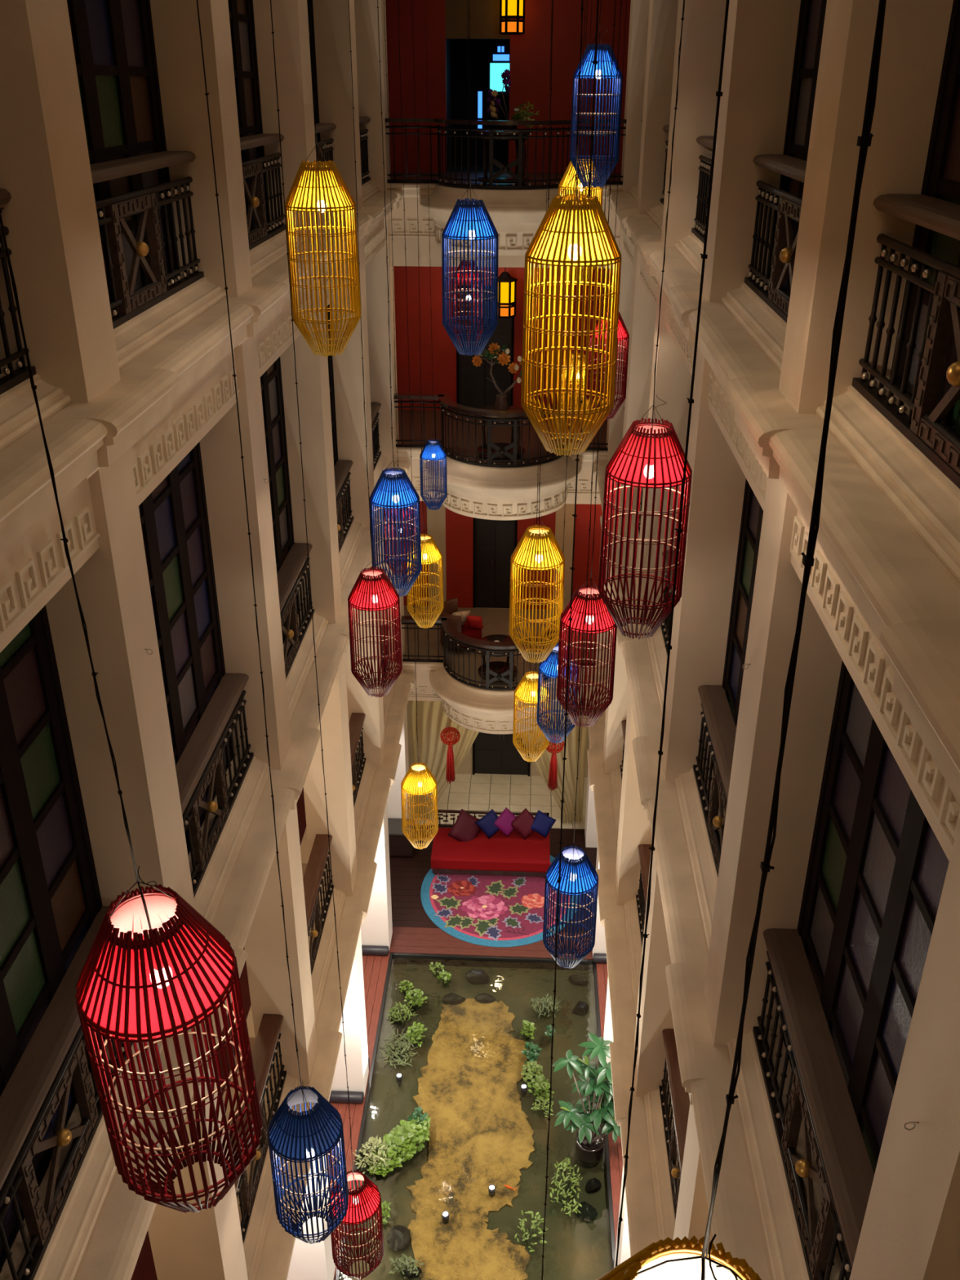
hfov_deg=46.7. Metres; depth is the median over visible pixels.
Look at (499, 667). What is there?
shelf
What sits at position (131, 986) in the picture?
lantern
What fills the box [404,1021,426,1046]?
plant
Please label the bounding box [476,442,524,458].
shelf
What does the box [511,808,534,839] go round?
cushion
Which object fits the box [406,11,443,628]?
lantern
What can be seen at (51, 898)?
window
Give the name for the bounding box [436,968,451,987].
plant
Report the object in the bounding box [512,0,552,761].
lantern
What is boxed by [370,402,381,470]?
balcony railing
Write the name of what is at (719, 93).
cable
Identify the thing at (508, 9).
lantern
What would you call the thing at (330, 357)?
window
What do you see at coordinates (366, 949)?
column base
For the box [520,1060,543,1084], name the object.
plant
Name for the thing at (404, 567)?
lantern
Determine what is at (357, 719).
balcony railing
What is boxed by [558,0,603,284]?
lantern
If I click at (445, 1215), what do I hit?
spotlight
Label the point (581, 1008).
rock
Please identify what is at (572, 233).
lantern
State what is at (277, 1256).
trim
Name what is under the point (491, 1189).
spotlight
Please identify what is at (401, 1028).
rock
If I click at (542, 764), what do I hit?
curtain
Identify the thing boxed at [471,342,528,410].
flower vase
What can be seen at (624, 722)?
balcony railing
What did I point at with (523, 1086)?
spotlight
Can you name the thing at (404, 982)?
plant
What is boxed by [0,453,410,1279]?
trim
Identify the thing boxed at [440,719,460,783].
tassel ornament
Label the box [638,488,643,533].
balcony railing
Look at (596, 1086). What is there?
potted shrub
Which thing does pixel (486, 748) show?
door
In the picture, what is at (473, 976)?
rock
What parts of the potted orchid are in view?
flower, flower, flower, flower, flower, flower, stem, flower, flower, flower, pot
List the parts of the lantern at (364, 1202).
rod, rod, rod, rod, rod, rod, rod, rod, rod, rod, rod, rod, rod, rod, rod, rod, rod, rod, lamp shade, rod, rod, rod, rod, rod, rod, rod, rod, rod, rod, rod, rod, rod, rod, rod, rod, rod, rod, rod, rod, rod, rod, rod, rod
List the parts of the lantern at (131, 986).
rod, rod, rod, rod, rod, rod, rod, rod, rod, rod, rod, rod, rod, rod, rod, lamp shade, rod, rod, rod, rod, rod, rod, rod, rod, rod, rod, rod, rod, rod, rod, rod, rod, rod, rod, rod, rod, rod, rod, rod, rod, rod, rod, rod, rod, rod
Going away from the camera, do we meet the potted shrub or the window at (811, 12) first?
the window at (811, 12)
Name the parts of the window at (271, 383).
pane, pane, pane, pane, pane, pane, pane, pane, pane, panel rail, gold knob, panel rail, handrail, rail, balcony railing, rail, rail, rail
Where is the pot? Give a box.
[575,1129,604,1167]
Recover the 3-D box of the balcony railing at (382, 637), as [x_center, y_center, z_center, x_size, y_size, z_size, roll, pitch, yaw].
[-1.988,0.786,21.116,0.250,0.957,2.921,1,27,2]
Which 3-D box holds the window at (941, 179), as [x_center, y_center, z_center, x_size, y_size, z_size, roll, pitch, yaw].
[2.049,-2.607,3.704,0.322,4.243,2.923,1,27,2]
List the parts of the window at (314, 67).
panel rail, rail, rail, balcony railing, handrail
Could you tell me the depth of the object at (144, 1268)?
13.63 m
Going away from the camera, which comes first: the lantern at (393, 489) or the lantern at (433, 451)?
the lantern at (393, 489)
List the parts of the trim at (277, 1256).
moulding, cornice, cornice, moulding, cornice, cornice, moulding, cornice, cornice, moulding, cornice, cornice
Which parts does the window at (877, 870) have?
rail, rail, panel rail, gold knob, rail, rail, panel rail, balcony railing, pane, pane, pane, pane, pane, pane, pane, pane, pane, pane, pane, pane, pane, pane, pane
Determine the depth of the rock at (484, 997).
20.56 m
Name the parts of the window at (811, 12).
rail, rail, balcony railing, rail, rail, handrail, panel rail, gold knob, pane, panel rail, pane, pane, pane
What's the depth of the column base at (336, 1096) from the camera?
18.20 m
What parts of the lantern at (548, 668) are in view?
rod, rod, rod, rod, rod, rod, rod, rod, rod, rod, rod, rod, rod, rod, rod, lamp shade, rod, rod, rod, rod, rod, rod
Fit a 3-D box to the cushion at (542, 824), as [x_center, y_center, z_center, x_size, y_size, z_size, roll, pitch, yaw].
[1.328,3.930,23.731,0.584,0.562,0.264,5,27,9]
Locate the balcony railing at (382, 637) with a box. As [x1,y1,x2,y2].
[381,625,389,688]
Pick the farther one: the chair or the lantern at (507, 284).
the chair
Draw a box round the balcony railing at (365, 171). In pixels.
[359,116,370,185]
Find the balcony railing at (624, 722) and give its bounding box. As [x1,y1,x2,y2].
[620,720,626,779]
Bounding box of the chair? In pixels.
[439,597,481,651]
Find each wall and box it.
[0,0,410,1279]
[385,0,631,777]
[584,0,959,1279]
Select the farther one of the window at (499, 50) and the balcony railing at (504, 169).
the window at (499, 50)
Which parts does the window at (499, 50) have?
pane, pane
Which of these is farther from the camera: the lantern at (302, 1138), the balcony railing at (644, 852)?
the balcony railing at (644, 852)
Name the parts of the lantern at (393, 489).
rod, rod, rod, rod, rod, rod, rod, rod, rod, rod, rod, rod, rod, rod, rod, rod, rod, lamp shade, rod, rod, rod, rod, rod, rod, rod, rod, rod, rod, rod, rod, rod, rod, rod, rod, rod, rod, rod, rod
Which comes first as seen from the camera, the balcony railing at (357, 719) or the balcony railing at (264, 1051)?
the balcony railing at (264, 1051)
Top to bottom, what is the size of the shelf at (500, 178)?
0.040 m
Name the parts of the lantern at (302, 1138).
rod, rod, rod, rod, rod, rod, rod, rod, rod, rod, rod, rod, rod, rod, rod, rod, rod, rod, rod, lamp shade, rod, rod, rod, rod, rod, rod, rod, rod, rod, rod, rod, rod, rod, rod, rod, rod, rod, rod, rod, rod, rod, rod, rod, rod, rod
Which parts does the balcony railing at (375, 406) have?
rail, handrail, rail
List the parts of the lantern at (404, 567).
rod, rod, lamp shade, rod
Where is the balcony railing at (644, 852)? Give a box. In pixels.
[635,844,651,946]
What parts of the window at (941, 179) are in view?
balcony railing, rail, rail, handrail, rail, pane, rail, panel rail, pane, pane, panel rail, gold knob, pane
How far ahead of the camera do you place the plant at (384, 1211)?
16.46 m
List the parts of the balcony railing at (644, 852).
rail, rail, handrail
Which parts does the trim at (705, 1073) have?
cornice, cornice, cornice, cornice, cornice, moulding, cornice, cornice, moulding, cornice, cornice, moulding, cornice, moulding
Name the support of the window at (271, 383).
in the wall at (50, 215)
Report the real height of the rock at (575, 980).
0.222 m
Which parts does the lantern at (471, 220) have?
rod, rod, rod, rod, rod, rod, rod, rod, rod, rod, rod, rod, rod, rod, rod, rod, rod, rod, rod, rod, lamp shade, rod, rod, rod, rod, rod, rod, rod, rod, rod, rod, rod, rod, rod, rod, rod, rod, rod, rod, rod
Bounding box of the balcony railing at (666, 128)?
[660,124,669,204]
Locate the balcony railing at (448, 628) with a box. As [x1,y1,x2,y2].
[400,615,595,690]
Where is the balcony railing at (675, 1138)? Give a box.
[658,1028,689,1220]
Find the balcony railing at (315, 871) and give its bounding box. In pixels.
[302,834,333,976]
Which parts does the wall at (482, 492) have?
cornice, cornice, cornice, wall panel, wall panel, cornice, wall panel, cornice, wall panel, wall panel, wall panel, wall panel, wall panel, wall panel, wall panel, wall panel, wall panel, wall panel, cornice, wall panel, cornice, cornice, cornice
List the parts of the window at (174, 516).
pane, pane, pane, pane, pane, pane, pane, pane, pane, pane, pane, pane, pane, pane, pane, panel rail, pane, handrail, pane, gold knob, rail, balcony railing, panel rail, rail, rail, rail, pane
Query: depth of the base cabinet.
23.91 m
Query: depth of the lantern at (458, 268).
15.78 m
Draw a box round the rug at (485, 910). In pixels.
[420,855,577,946]
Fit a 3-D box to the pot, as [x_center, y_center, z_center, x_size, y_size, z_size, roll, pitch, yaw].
[1.722,8.021,17.506,0.450,0.470,0.450,1,27,2]
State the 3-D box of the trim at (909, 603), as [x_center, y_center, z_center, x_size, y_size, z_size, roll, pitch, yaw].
[2.002,-2.456,9.199,0.762,0.948,21.226,1,27,2]
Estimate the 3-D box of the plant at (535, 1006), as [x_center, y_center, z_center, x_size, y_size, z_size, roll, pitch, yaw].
[1.200,6.692,20.201,0.604,0.436,0.531,1,27,2]
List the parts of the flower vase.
flower, flower, flower, flower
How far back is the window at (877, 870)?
6.31 m
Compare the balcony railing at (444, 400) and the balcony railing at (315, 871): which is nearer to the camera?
the balcony railing at (315, 871)
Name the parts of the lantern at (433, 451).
rod, rod, rod, rod, rod, rod, rod, rod, rod, lamp shade, rod, rod, rod, rod, rod, rod, rod, rod, rod, rod, rod, rod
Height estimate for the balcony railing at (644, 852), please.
0.957 m
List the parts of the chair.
backrest, seat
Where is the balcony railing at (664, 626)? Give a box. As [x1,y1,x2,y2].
[660,550,674,656]
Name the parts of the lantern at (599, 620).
rod, rod, rod, rod, rod, rod, rod, rod, rod, rod, rod, rod, rod, rod, rod, rod, rod, rod, rod, rod, rod, rod, lamp shade, rod, rod, rod, rod, rod, rod, rod, rod, rod, rod, rod, rod, rod, rod, rod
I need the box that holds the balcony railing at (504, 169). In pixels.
[384,118,626,189]
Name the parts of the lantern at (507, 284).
lit panel, lit panel, frame, lit panel, lit panel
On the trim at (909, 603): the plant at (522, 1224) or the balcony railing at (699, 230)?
the balcony railing at (699, 230)
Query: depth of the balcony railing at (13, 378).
5.86 m
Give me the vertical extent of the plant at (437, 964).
0.336 m
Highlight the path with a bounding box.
[404,998,534,1279]
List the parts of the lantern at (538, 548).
rod, rod, rod, rod, rod, rod, rod, rod, rod, rod, rod, rod, rod, rod, rod, rod, rod, rod, rod, rod, rod, lamp shade, rod, rod, rod, rod, rod, rod, rod, rod, rod, rod, rod, rod, rod, rod, rod, rod, rod, rod, rod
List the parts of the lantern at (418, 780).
rod, rod, rod, rod, rod, rod, rod, rod, rod, rod, rod, rod, rod, lamp shade, rod, rod, rod, rod, rod, rod, rod, rod, rod, rod, rod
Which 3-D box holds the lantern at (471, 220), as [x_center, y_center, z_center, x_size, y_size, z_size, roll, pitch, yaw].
[-0.075,-4.579,8.291,0.464,4.836,0.464,-6,27,-12]
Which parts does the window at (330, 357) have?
panel rail, panel rail, rail, handrail, balcony railing, rail, rail, rail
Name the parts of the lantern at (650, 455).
rod, rod, rod, rod, rod, rod, rod, rod, rod, rod, rod, rod, rod, rod, rod, rod, rod, rod, rod, rod, lamp shade, rod, rod, rod, rod, rod, rod, rod, rod, rod, rod, rod, rod, rod, rod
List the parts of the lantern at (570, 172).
rod, rod, rod, rod, rod, rod, rod, rod, rod, rod, lamp shade, rod, rod, rod, rod, rod, rod, rod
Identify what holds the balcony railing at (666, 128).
on the trim at (909, 603)
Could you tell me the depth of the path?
17.79 m
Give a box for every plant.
[353,1134,391,1173]
[367,1114,430,1177]
[379,1029,418,1068]
[381,1200,391,1228]
[386,1001,417,1025]
[388,1253,424,1278]
[398,980,413,995]
[404,988,427,1009]
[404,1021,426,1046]
[407,1106,429,1124]
[429,961,444,978]
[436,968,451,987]
[514,1209,547,1252]
[520,1020,536,1040]
[520,1041,542,1063]
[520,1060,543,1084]
[527,1075,554,1100]
[530,992,562,1017]
[530,1095,553,1118]
[544,1024,555,1043]
[549,1157,582,1216]
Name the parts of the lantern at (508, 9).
lit panel, lit panel, lit panel, lit panel, lit panel, lit panel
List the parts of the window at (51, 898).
pane, pane, pane, pane, pane, pane, pane, pane, pane, rail, rail, panel rail, handrail, pane, pane, gold knob, balcony railing, pane, panel rail, rail, rail, pane, pane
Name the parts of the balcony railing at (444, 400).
rail, rail, handrail, rail, rail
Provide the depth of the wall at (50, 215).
9.43 m
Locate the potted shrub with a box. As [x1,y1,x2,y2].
[551,1032,621,1167]
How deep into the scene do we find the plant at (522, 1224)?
16.28 m
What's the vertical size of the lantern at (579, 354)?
7.049 m
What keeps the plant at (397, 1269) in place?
on the floor
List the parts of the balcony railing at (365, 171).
rail, handrail, rail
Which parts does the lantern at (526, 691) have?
rod, rod, rod, rod, rod, rod, rod, rod, rod, rod, lamp shade, rod, rod, rod, rod, rod, rod, rod, rod, rod, rod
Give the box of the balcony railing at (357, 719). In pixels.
[348,712,365,808]
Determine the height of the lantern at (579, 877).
9.846 m
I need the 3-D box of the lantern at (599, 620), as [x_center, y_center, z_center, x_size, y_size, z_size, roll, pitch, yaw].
[0.873,-2.695,7.573,0.464,7.556,0.464,-12,29,-22]
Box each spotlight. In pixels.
[395,1072,402,1085]
[441,1210,448,1223]
[488,1184,495,1197]
[520,1083,527,1097]
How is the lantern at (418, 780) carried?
hanging from the ceiling
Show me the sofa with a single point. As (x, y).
(513, 855)
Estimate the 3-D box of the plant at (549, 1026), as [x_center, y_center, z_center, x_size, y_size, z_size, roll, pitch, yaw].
[1.239,6.997,19.688,0.182,0.347,0.247,7,27,13]
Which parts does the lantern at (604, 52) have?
rod, rod, rod, rod, rod, rod, rod, rod, rod, rod, rod, rod, rod, rod, rod, rod, lamp shade, rod, rod, rod, rod, rod, rod, rod, rod, rod, rod, rod, rod, rod, rod, rod, rod, rod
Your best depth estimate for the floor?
19.84 m
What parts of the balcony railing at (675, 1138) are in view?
rail, rail, panel rail, gold knob, handrail, panel rail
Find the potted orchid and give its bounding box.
[486,68,542,128]
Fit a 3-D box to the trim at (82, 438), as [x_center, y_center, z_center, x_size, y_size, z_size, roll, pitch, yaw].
[-2.151,-2.553,9.363,0.762,0.948,21.226,1,27,2]
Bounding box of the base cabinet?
[387,817,414,857]
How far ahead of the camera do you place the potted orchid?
17.58 m
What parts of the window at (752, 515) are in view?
rail, rail, rail, rail, balcony railing, panel rail, handrail, gold knob, panel rail, pane, pane, pane, pane, pane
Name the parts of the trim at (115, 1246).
moulding, cornice, cornice, moulding, cornice, cornice, moulding, cornice, cornice, moulding, cornice, cornice, moulding, cornice, cornice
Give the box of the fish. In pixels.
[504,1184,515,1191]
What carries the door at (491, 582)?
in the wall at (482, 492)
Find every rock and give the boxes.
[386,1225,409,1251]
[390,1008,401,1023]
[395,1025,409,1038]
[403,1266,422,1278]
[441,992,465,1004]
[465,969,489,983]
[475,992,496,1003]
[568,974,589,986]
[572,1000,588,1015]
[576,1200,598,1220]
[585,1177,601,1192]
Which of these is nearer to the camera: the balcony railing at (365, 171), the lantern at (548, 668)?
the lantern at (548, 668)
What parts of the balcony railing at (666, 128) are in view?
handrail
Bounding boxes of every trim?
[0,179,403,639]
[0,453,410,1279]
[236,669,415,1279]
[582,673,676,1257]
[592,463,845,1279]
[606,183,959,849]
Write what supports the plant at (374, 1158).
on the floor
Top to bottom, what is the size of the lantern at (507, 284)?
1.249 m
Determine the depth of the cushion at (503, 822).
23.72 m
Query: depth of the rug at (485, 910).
22.61 m
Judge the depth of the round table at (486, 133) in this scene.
17.77 m
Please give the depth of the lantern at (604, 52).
10.28 m
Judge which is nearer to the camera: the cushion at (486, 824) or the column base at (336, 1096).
the column base at (336, 1096)
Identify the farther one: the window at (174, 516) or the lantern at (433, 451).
the lantern at (433, 451)
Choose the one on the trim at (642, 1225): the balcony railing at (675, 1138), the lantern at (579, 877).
the balcony railing at (675, 1138)
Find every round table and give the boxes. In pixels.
[476,130,533,186]
[476,405,524,461]
[477,634,518,682]
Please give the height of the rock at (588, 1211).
0.218 m
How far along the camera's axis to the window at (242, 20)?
11.25 m
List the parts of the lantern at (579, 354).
rod, lamp shade, rod, rod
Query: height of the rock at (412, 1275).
0.155 m
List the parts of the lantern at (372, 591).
rod, rod, rod, rod, rod, rod, rod, rod, rod, rod, rod, rod, rod, rod, rod, rod, lamp shade, rod, rod, rod, rod, rod, rod, rod, rod, rod, rod, rod, rod, rod, rod, rod, rod, rod, rod, rod, rod, rod, rod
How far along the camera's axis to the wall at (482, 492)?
20.76 m
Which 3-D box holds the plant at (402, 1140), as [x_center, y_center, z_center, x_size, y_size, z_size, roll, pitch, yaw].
[-1.258,8.009,17.571,0.654,0.424,1.333,20,32,33]
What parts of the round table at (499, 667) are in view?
leg, leg, leg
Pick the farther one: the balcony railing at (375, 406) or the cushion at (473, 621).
the cushion at (473, 621)
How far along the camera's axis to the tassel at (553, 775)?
24.11 m
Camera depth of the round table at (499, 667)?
22.02 m
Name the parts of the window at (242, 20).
pane, pane, pane, pane, pane, panel rail, pane, gold knob, panel rail, rail, handrail, rail, balcony railing, rail, rail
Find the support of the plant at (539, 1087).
on the floor
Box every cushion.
[447,808,480,841]
[452,610,471,625]
[466,615,483,628]
[475,808,499,839]
[494,807,516,837]
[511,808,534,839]
[530,809,556,838]
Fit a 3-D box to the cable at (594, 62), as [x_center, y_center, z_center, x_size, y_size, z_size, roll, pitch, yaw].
[0.590,1.307,8.012,0.463,15.109,0.463,24,35,39]
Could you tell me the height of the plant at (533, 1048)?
0.382 m
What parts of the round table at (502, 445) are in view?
leg, leg, leg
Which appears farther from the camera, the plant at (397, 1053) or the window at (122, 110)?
the plant at (397, 1053)
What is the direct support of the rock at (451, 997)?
on the floor
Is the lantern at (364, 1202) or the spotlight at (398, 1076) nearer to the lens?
the lantern at (364, 1202)
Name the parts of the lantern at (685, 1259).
rod, rod, rod, rod, rod, rod, rod, rod, rod, rod, lamp shade, rod, rod, rod, rod, rod, rod, rod, rod, rod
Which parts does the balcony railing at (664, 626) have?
rail, rail, handrail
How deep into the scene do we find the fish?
16.96 m
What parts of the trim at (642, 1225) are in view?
cornice, cornice, cornice, moulding, cornice, cornice, moulding, cornice, cornice, moulding, cornice, moulding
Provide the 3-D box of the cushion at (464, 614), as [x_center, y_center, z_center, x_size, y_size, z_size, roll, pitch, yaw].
[-0.445,-0.436,22.888,0.476,0.428,0.268,-15,31,-28]
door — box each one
[456,284,514,408]
[472,517,517,608]
[472,732,530,776]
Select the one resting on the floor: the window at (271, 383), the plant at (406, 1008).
the plant at (406, 1008)
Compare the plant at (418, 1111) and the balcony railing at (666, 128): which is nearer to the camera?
the balcony railing at (666, 128)
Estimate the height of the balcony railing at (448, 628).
0.979 m
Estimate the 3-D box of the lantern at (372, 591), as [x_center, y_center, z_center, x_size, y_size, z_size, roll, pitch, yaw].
[-0.926,-3.007,8.461,0.464,7.805,0.464,-8,28,-17]
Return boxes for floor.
[327,772,622,1279]
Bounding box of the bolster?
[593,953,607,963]
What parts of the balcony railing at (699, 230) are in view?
rail, rail, rail, handrail, rail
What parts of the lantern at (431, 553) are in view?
rod, rod, rod, rod, rod, rod, rod, rod, rod, rod, rod, rod, rod, lamp shade, rod, rod, rod, rod, rod, rod, rod, rod, rod, rod, rod, rod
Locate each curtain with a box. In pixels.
[410,700,479,820]
[519,704,587,825]
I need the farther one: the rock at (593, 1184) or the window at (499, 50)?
the window at (499, 50)
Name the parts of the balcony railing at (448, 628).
rail, handrail, rail, rail, rail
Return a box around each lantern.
[0,207,262,1213]
[196,0,348,1244]
[270,0,384,1279]
[284,0,360,356]
[347,0,402,697]
[369,0,421,596]
[383,0,417,577]
[397,0,438,849]
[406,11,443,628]
[419,25,447,510]
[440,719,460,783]
[441,0,498,355]
[451,12,483,348]
[497,266,517,318]
[499,0,524,35]
[508,0,564,662]
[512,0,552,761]
[520,0,621,456]
[536,0,586,743]
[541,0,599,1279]
[542,0,616,968]
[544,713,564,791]
[556,0,622,727]
[556,5,592,448]
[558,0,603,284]
[569,0,622,187]
[586,1,629,419]
[595,0,886,1279]
[598,0,692,639]
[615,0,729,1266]
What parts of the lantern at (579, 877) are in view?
rod, rod, rod, rod, rod, rod, rod, rod, rod, rod, rod, rod, rod, rod, rod, rod, rod, rod, rod, rod, rod, rod, lamp shade, rod, rod, rod, rod, rod, rod, rod, rod, rod, rod, rod, rod, rod, rod, rod, rod, rod, rod, rod, rod, rod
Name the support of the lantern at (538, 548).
hanging from the ceiling
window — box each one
[0,604,133,1279]
[66,0,204,328]
[138,441,253,897]
[227,0,285,250]
[260,356,314,679]
[306,0,336,161]
[324,303,353,553]
[487,39,510,100]
[693,479,763,878]
[744,0,826,323]
[752,661,949,1279]
[851,0,959,488]
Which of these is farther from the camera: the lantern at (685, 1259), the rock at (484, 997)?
the rock at (484, 997)
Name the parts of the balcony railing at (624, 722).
rail, handrail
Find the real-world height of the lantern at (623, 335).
6.285 m
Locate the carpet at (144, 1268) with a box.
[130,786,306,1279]
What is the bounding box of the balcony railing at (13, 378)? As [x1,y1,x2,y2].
[0,187,36,395]
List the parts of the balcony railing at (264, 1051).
gold knob, panel rail, rail, rail, rail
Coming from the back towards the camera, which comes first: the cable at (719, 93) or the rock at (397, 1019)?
the rock at (397, 1019)
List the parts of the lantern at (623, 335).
rod, rod, rod, rod, rod, rod, rod, rod, rod, rod, lamp shade, rod, rod, rod, rod, rod, rod, rod, rod, rod, rod, rod, rod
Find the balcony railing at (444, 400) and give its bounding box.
[393,393,608,467]
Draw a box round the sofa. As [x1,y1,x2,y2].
[431,809,550,878]
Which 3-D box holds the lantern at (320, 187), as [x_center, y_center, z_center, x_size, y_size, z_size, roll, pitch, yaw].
[-1.028,-3.950,6.606,0.463,4.459,0.463,18,32,32]
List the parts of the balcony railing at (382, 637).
handrail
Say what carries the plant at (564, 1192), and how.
on the floor
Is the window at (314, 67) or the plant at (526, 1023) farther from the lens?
the plant at (526, 1023)
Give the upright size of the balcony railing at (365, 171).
0.957 m
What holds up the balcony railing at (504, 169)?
on the wall at (482, 492)
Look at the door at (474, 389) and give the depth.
22.65 m
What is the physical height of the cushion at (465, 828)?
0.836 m
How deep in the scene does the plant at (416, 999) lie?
20.32 m
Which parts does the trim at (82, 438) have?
moulding, cornice, cornice, moulding, cornice, cornice, moulding, cornice, cornice, moulding, cornice, cornice, moulding, cornice, cornice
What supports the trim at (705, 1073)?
attached to the wall at (910, 1230)
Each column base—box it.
[328,1090,364,1103]
[361,945,388,955]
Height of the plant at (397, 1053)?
0.334 m
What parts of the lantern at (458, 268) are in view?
rod, rod, rod, rod, rod, lamp shade, rod, rod, rod, rod, rod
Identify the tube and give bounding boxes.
[477,91,482,128]
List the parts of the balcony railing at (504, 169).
rail, rail, rail, rail, handrail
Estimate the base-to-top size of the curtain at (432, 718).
3.505 m
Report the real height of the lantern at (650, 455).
5.586 m
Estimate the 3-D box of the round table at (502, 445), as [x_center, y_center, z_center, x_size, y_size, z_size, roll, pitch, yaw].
[0.378,-3.705,20.011,0.900,0.832,0.900,1,27,2]
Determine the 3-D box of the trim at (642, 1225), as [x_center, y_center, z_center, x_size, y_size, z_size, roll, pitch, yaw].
[1.974,5.579,13.222,0.762,0.520,21.226,1,27,2]
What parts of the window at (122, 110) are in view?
pane, pane, pane, pane, pane, pane, pane, pane, pane, panel rail, pane, gold knob, handrail, rail, rail, panel rail, balcony railing, pane, rail, rail, pane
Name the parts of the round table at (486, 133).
leg, leg, leg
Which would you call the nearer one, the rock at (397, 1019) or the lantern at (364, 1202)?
the lantern at (364, 1202)
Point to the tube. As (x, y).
(480, 93)
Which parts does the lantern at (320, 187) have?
rod, rod, rod, rod, rod, rod, rod, rod, rod, rod, rod, rod, rod, rod, rod, rod, rod, lamp shade, rod, rod, rod, rod, rod, rod, rod, rod, rod, rod, rod, rod, rod, rod, rod, rod, rod, rod, rod, rod, rod, rod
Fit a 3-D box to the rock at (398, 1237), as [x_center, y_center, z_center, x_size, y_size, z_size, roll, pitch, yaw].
[-1.196,8.787,16.321,0.350,0.213,0.400,-9,28,-18]
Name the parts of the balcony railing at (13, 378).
rail, handrail, rail, rail, rail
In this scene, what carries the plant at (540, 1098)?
on the floor
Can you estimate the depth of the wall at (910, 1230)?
7.39 m
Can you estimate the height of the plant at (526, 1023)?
0.377 m
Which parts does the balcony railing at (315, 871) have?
panel rail, gold knob, panel rail, handrail, rail, rail, rail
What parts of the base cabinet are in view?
cabinet door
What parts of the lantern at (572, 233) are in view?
rod, rod, rod, rod, rod, rod, rod, rod, rod, rod, rod, rod, rod, rod, rod, rod, rod, rod, rod, rod, rod, rod, lamp shade, rod, rod, rod, rod, rod, rod, rod, rod, rod, rod, rod, rod, rod, rod, rod, rod, rod, rod, rod, rod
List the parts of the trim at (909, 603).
cornice, cornice, cornice, moulding, cornice, moulding, cornice, cornice, moulding, cornice, cornice, moulding, cornice, cornice, moulding, cornice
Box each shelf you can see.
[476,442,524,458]
[477,176,530,182]
[477,661,518,682]
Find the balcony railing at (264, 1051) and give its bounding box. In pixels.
[228,1013,286,1244]
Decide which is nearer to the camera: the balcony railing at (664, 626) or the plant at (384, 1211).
the balcony railing at (664, 626)
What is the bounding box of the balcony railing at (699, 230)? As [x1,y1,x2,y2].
[691,135,713,243]
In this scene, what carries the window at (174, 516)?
in the wall at (50, 215)
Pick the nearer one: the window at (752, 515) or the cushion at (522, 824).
the window at (752, 515)
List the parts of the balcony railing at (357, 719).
panel rail, panel rail, handrail, rail, rail, rail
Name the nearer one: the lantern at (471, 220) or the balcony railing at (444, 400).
the lantern at (471, 220)

